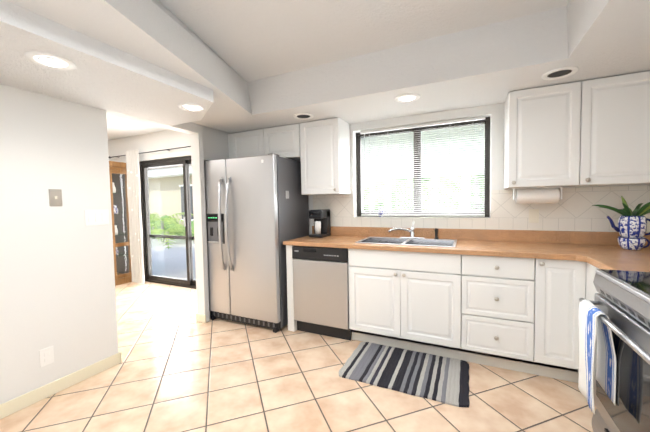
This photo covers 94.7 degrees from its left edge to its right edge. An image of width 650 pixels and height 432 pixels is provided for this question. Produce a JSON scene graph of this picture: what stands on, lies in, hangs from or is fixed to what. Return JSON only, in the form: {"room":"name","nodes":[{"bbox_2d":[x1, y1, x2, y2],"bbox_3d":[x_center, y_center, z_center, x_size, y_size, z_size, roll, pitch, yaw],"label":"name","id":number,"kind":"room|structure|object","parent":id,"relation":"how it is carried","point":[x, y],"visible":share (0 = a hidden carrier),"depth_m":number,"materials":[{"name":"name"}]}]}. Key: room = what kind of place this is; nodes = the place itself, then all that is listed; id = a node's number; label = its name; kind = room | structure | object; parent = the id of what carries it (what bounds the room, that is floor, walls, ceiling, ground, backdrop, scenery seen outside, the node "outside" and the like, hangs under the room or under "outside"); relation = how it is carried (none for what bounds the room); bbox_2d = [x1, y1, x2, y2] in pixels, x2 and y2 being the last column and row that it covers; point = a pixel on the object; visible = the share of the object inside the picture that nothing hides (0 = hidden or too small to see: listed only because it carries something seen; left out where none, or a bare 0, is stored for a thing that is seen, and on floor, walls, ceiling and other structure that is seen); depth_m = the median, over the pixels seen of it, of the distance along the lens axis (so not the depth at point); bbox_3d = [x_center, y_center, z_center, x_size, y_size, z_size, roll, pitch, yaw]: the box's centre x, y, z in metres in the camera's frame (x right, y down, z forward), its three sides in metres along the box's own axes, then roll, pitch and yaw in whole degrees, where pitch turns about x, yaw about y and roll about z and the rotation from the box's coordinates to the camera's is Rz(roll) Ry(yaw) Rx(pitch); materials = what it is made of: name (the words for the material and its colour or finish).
{"room":"kitchen","nodes":[
{"label":"kitchen","id":0,"kind":"room"},
{"bbox_2d":[0,0,212,125],"bbox_3d":[-2.081,-0.791,0.602,0.870,0.090,4.600,0,3,26],"label":"ceiling","id":1,"kind":"structure","parent":0,"point":[104,76],"depth_m":1.76,"materials":[{"name":"white paint"}]},
{"bbox_2d":[24,51,76,70],"bbox_3d":[-1.413,-0.790,1.548,0.202,0.023,0.202,0,3,26],"label":"recessed light","id":2,"kind":"object","parent":1,"relation":"in","point":[50,60],"visible":0.98,"depth_m":1.53,"materials":[{"name":"white plastic"}]},
{"bbox_2d":[178,102,205,111],"bbox_3d":[-1.025,-0.832,2.315,0.202,0.023,0.202,0,3,26],"label":"recessed light","id":3,"kind":"object","parent":1,"relation":"in","point":[194,107],"visible":1,"depth_m":2.29,"materials":[{"name":"white plastic"}]},
{"bbox_2d":[0,84,230,403],"bbox_3d":[-2.255,-0.038,1.392,0.120,2.600,5.800,0,3,26],"label":"wall","id":4,"kind":"structure","parent":0,"point":[57,284],"depth_m":2.09,"materials":[{"name":"white paint"}]},
{"bbox_2d":[39,346,53,367],"bbox_3d":[-1.884,0.952,2.029,0.008,0.118,0.075,0,3,26],"label":"outlet","id":5,"kind":"object","parent":4,"relation":"attached to","point":[46,355],"visible":1,"depth_m":2.03,"materials":[{"name":"white plastic"}]},
{"bbox_2d":[49,189,62,205],"bbox_3d":[-1.860,-0.127,2.070,0.008,0.118,0.072,0,3,26],"label":"wall jack","id":6,"kind":"object","parent":4,"relation":"attached to","point":[55,197],"visible":1,"depth_m":2.07,"materials":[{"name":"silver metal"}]},
{"bbox_2d":[0,352,120,418],"bbox_3d":[-2.550,1.259,0.634,0.012,0.088,4.052,0,3,26],"label":"baseboard","id":7,"kind":"structure","parent":4,"relation":"attached to","point":[14,405],"depth_m":2.07,"materials":[{"name":"beige wood"}]},
{"bbox_2d":[84,209,108,225],"bbox_3d":[-1.749,0.011,2.302,0.009,0.118,0.165,0,3,26],"label":"light switch","id":8,"kind":"object","parent":4,"relation":"attached to","point":[96,217],"visible":1,"depth_m":2.29,"materials":[{"name":"white plastic"}]},
{"bbox_2d":[108,130,190,274],"bbox_3d":[-2.826,-0.192,4.975,4.000,2.600,0.180,0,3,26],"label":"wall","id":9,"kind":"structure","parent":0,"point":[163,140],"depth_m":4.80,"materials":[{"name":"white paint"}]},
{"bbox_2d":[109,146,190,157],"bbox_3d":[-2.432,-1.008,4.589,2.862,0.040,0.094,0,3,26],"label":"curtain rod","id":10,"kind":"object","parent":9,"relation":"attached to","point":[153,151],"visible":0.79,"depth_m":4.62,"materials":[{"name":"black plastic"}]},
{"bbox_2d":[126,149,144,283],"bbox_3d":[-3.094,0.020,4.880,0.340,2.155,0.061,0,3,26],"label":"panel","id":11,"kind":"object","parent":10,"relation":"hanging from","point":[135,213],"visible":1,"depth_m":4.87,"materials":[{"name":"fabric"}]},
{"bbox_2d":[139,156,195,288],"bbox_3d":[-2.124,0.102,4.638,2.094,2.017,0.112,0,3,26],"label":"sliding glass door","id":12,"kind":"structure","parent":9,"relation":"in","point":[190,281],"depth_m":4.80,"materials":[{"name":"brown metal"}]},
{"bbox_2d":[0,281,596,431],"bbox_3d":[-2.204,1.290,1.452,8.270,0.060,6.220,0,3,26],"label":"floor","id":13,"kind":"structure","parent":0,"point":[179,368],"depth_m":2.03,"materials":[{"name":"tile"}]},
{"bbox_2d":[109,161,131,285],"bbox_3d":[-3.704,0.119,5.089,0.840,2.000,0.380,0,3,26],"label":"curio cabinet","id":14,"kind":"object","parent":13,"relation":"on","point":[120,221],"visible":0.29,"depth_m":5.09,"materials":[{"name":"brown wood"}]},
{"bbox_2d":[204,153,308,332],"bbox_3d":[-0.769,0.263,3.370,0.947,1.763,0.764,0,3,26],"label":"refrigerator","id":15,"kind":"object","parent":13,"relation":"on","point":[257,211],"visible":0.98,"depth_m":3.06,"materials":[{"name":"grey metal"}]},
{"bbox_2d":[292,246,350,340],"bbox_3d":[0.063,0.713,3.076,0.574,0.862,0.562,0,3,26],"label":"dishwasher","id":16,"kind":"object","parent":13,"relation":"on","point":[321,289],"visible":0.83,"depth_m":2.82,"materials":[{"name":"grey metal"}]},
{"bbox_2d":[286,245,373,340],"bbox_3d":[0.067,0.708,3.117,0.710,0.868,0.597,0,3,26],"label":"base cabinet","id":17,"kind":"object","parent":13,"relation":"on","point":[360,261],"depth_m":2.68,"materials":[{"name":"white wood"}]},
{"bbox_2d":[283,221,649,271],"bbox_3d":[0.956,0.256,2.381,2.969,0.364,1.115,0,3,26],"label":"countertop","id":18,"kind":"structure","parent":17,"relation":"on","point":[602,250],"depth_m":2.49,"materials":[{"name":"laminate"}]},
{"bbox_2d":[309,209,330,237],"bbox_3d":[-0.056,0.077,3.283,0.160,0.295,0.230,0,3,26],"label":"coffee maker","id":19,"kind":"object","parent":18,"relation":"on","point":[322,225],"visible":1,"depth_m":3.22,"materials":[{"name":"black plastic"}]},
{"bbox_2d":[355,237,456,246],"bbox_3d":[0.752,0.326,2.760,0.840,0.196,0.470,0,3,26],"label":"sink","id":20,"kind":"object","parent":18,"relation":"in","point":[404,241],"depth_m":2.85,"materials":[{"name":"silver metal"}]},
{"bbox_2d":[388,221,438,238],"bbox_3d":[0.843,0.137,2.873,0.453,0.167,0.167,0,3,26],"label":"faucet","id":21,"kind":"object","parent":18,"relation":"on","point":[412,230],"depth_m":2.91,"materials":[{"name":"silver metal"}]},
{"bbox_2d":[592,196,649,249],"bbox_3d":[2.174,0.046,2.145,0.394,0.382,0.388,0,3,26],"label":"planter","id":22,"kind":"object","parent":18,"relation":"on","point":[631,228],"visible":1,"depth_m":2.10,"materials":[{"name":"blue ceramic"}]},
{"bbox_2d":[339,342,469,406],"bbox_3d":[0.609,1.163,2.289,0.890,0.012,0.590,0,3,26],"label":"rug","id":23,"kind":"object","parent":13,"relation":"on","point":[441,379],"visible":1,"depth_m":2.22,"materials":[{"name":"grey fabric"}]},
{"bbox_2d":[550,259,569,380],"bbox_3d":[2.106,0.717,2.123,0.666,0.868,0.633,0,3,26],"label":"base cabinet","id":24,"kind":"object","parent":13,"relation":"on","point":[559,269],"depth_m":2.05,"materials":[{"name":"white wood"}]},
{"bbox_2d":[570,260,599,382],"bbox_3d":[1.882,0.742,1.654,0.666,0.868,0.551,0,3,26],"label":"base cabinet","id":25,"kind":"object","parent":13,"relation":"on","point":[582,274],"depth_m":2.00,"materials":[{"name":"white wood"}]},
{"bbox_2d":[579,269,649,431],"bbox_3d":[1.536,0.749,1.086,0.796,0.920,0.764,0,3,26],"label":"range","id":26,"kind":"object","parent":13,"relation":"on","point":[621,301],"visible":0.9,"depth_m":1.24,"materials":[{"name":"grey metal"}]},
{"bbox_2d":[578,299,616,413],"bbox_3d":[1.275,0.653,1.413,0.081,0.460,0.210,0,3,26],"label":"dish towel","id":27,"kind":"object","parent":26,"relation":"hanging from","point":[592,326],"visible":0.96,"depth_m":1.40,"materials":[{"name":"white fabric"}]},
{"bbox_2d":[5,0,649,140],"bbox_3d":[-2.252,-1.102,1.333,7.870,0.470,5.800,0,3,26],"label":"ceiling","id":28,"kind":"structure","parent":0,"point":[257,64],"depth_m":2.00,"materials":[{"name":"white paint"}]},
{"bbox_2d":[293,113,313,119],"bbox_3d":[-0.210,-0.972,2.928,0.202,0.010,0.202,0,3,26],"label":"recessed light","id":29,"kind":"object","parent":28,"relation":"in","point":[303,116],"visible":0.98,"depth_m":2.93,"materials":[{"name":"white plastic"}]},
{"bbox_2d":[395,93,419,102],"bbox_3d":[0.675,-0.960,2.461,0.202,0.023,0.202,0,3,26],"label":"recessed light","id":30,"kind":"object","parent":28,"relation":"in","point":[407,98],"visible":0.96,"depth_m":2.44,"materials":[{"name":"white plastic"}]},
{"bbox_2d":[541,66,578,79],"bbox_3d":[1.588,-0.963,2.030,0.202,0.010,0.202,0,3,26],"label":"recessed light","id":31,"kind":"object","parent":28,"relation":"in","point":[559,73],"visible":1,"depth_m":2.02,"materials":[{"name":"white plastic"}]},
{"bbox_2d":[308,103,649,234],"bbox_3d":[0.825,-0.174,3.142,4.170,2.600,0.180,0,3,26],"label":"wall","id":32,"kind":"structure","parent":0,"point":[494,113],"depth_m":2.79,"materials":[{"name":"white paint"}]},
{"bbox_2d":[228,124,300,160],"bbox_3d":[-0.663,-0.817,3.523,1.004,0.352,0.344,0,3,26],"label":"upper cabinet","id":33,"kind":"object","parent":32,"relation":"attached to","point":[282,141],"visible":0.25,"depth_m":3.35,"materials":[{"name":"white wood"}]},
{"bbox_2d":[300,118,350,194],"bbox_3d":[0.001,-0.612,3.217,0.445,0.757,0.344,0,3,26],"label":"upper cabinet","id":34,"kind":"object","parent":32,"relation":"attached to","point":[325,155],"visible":1,"depth_m":3.09,"materials":[{"name":"white wood"}]},
{"bbox_2d":[356,117,489,216],"bbox_3d":[0.952,-0.457,3.085,1.309,0.928,0.056,0,3,26],"label":"kitchen window","id":35,"kind":"structure","parent":32,"relation":"in","point":[417,148],"depth_m":3.05,"materials":[{"name":"brown metal"}]},
{"bbox_2d":[360,116,484,216],"bbox_3d":[0.933,-0.456,3.017,1.200,0.921,0.042,0,3,26],"label":"window blinds","id":36,"kind":"object","parent":35,"relation":"attached to","point":[425,125],"visible":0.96,"depth_m":2.99,"materials":[{"name":"white plastic"}]},
{"bbox_2d":[313,185,649,232],"bbox_3d":[0.801,-0.012,2.038,2.960,0.358,2.195,0,3,26],"label":"tile backsplash","id":37,"kind":"structure","parent":32,"relation":"attached to","point":[573,209],"depth_m":2.60,"materials":[{"name":"white tile"}]},
{"bbox_2d":[376,195,385,216],"bbox_3d":[0.607,-0.108,3.212,0.113,0.233,0.065,0,3,26],"label":"vase","id":38,"kind":"object","parent":37,"relation":"on","point":[380,213],"visible":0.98,"depth_m":3.20,"materials":[{"name":"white ceramic"}]},
{"bbox_2d":[529,209,538,222],"bbox_3d":[1.794,0.000,2.573,0.072,0.118,0.008,0,3,26],"label":"light switch","id":39,"kind":"object","parent":37,"relation":"attached to","point":[533,215],"visible":1,"depth_m":2.57,"materials":[{"name":"beige plastic"}]},
{"bbox_2d":[504,71,649,188],"bbox_3d":[1.978,-0.607,2.272,1.036,0.752,0.344,0,3,26],"label":"upper cabinet","id":40,"kind":"object","parent":32,"relation":"attached to","point":[594,132],"visible":1,"depth_m":2.17,"materials":[{"name":"white wood"}]},
{"bbox_2d":[513,187,562,203],"bbox_3d":[1.721,-0.167,2.437,0.325,0.128,0.120,0,3,26],"label":"paper towel holder","id":41,"kind":"object","parent":40,"relation":"attached to","point":[539,195],"visible":1,"depth_m":2.39,"materials":[{"name":"white paper"}]},
{"label":"outside","id":42,"kind":"structure","parent":0,"visible":0},
{"bbox_3d":[13.731,-0.222,28.614,60.000,0.060,56.550,0,3,26],"label":"lawn","id":43,"kind":"structure","parent":42,"visible":0},
{"bbox_2d":[148,164,193,223],"bbox_3d":[-7.405,-0.604,13.366,15.000,2.820,2.200,0,3,26],"label":"neighbouring house","id":44,"kind":"structure","parent":43,"relation":"on","point":[166,193],"depth_m":12.36,"materials":[{"name":"beige paint"}]},
{"bbox_2d":[150,212,193,248],"bbox_3d":[-6.193,0.474,10.655,5.150,1.225,3.219,0,3,26],"label":"garden","id":45,"kind":"object","parent":43,"relation":"on","point":[168,222],"depth_m":10.32,"materials":[{"name":"green plant"}]},
{"bbox_2d":[151,238,195,279],"bbox_3d":[-6.817,-0.332,9.820,15.120,2.620,5.110,0,3,26],"label":"lanai","id":46,"kind":"object","parent":43,"relation":"on","point":[157,251],"depth_m":7.09,"materials":[{"name":"white concrete"}]},
{"bbox_2d":[361,124,484,209],"bbox_3d":[2.679,-0.056,4.204,5.900,2.240,3.280,0,3,26],"label":"trees","id":47,"kind":"object","parent":43,"relation":"on","point":[408,156],"depth_m":5.30,"materials":[{"name":"white"}]},
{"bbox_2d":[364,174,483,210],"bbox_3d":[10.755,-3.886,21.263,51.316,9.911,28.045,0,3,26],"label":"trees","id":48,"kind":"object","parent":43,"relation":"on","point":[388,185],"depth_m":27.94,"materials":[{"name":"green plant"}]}
]}

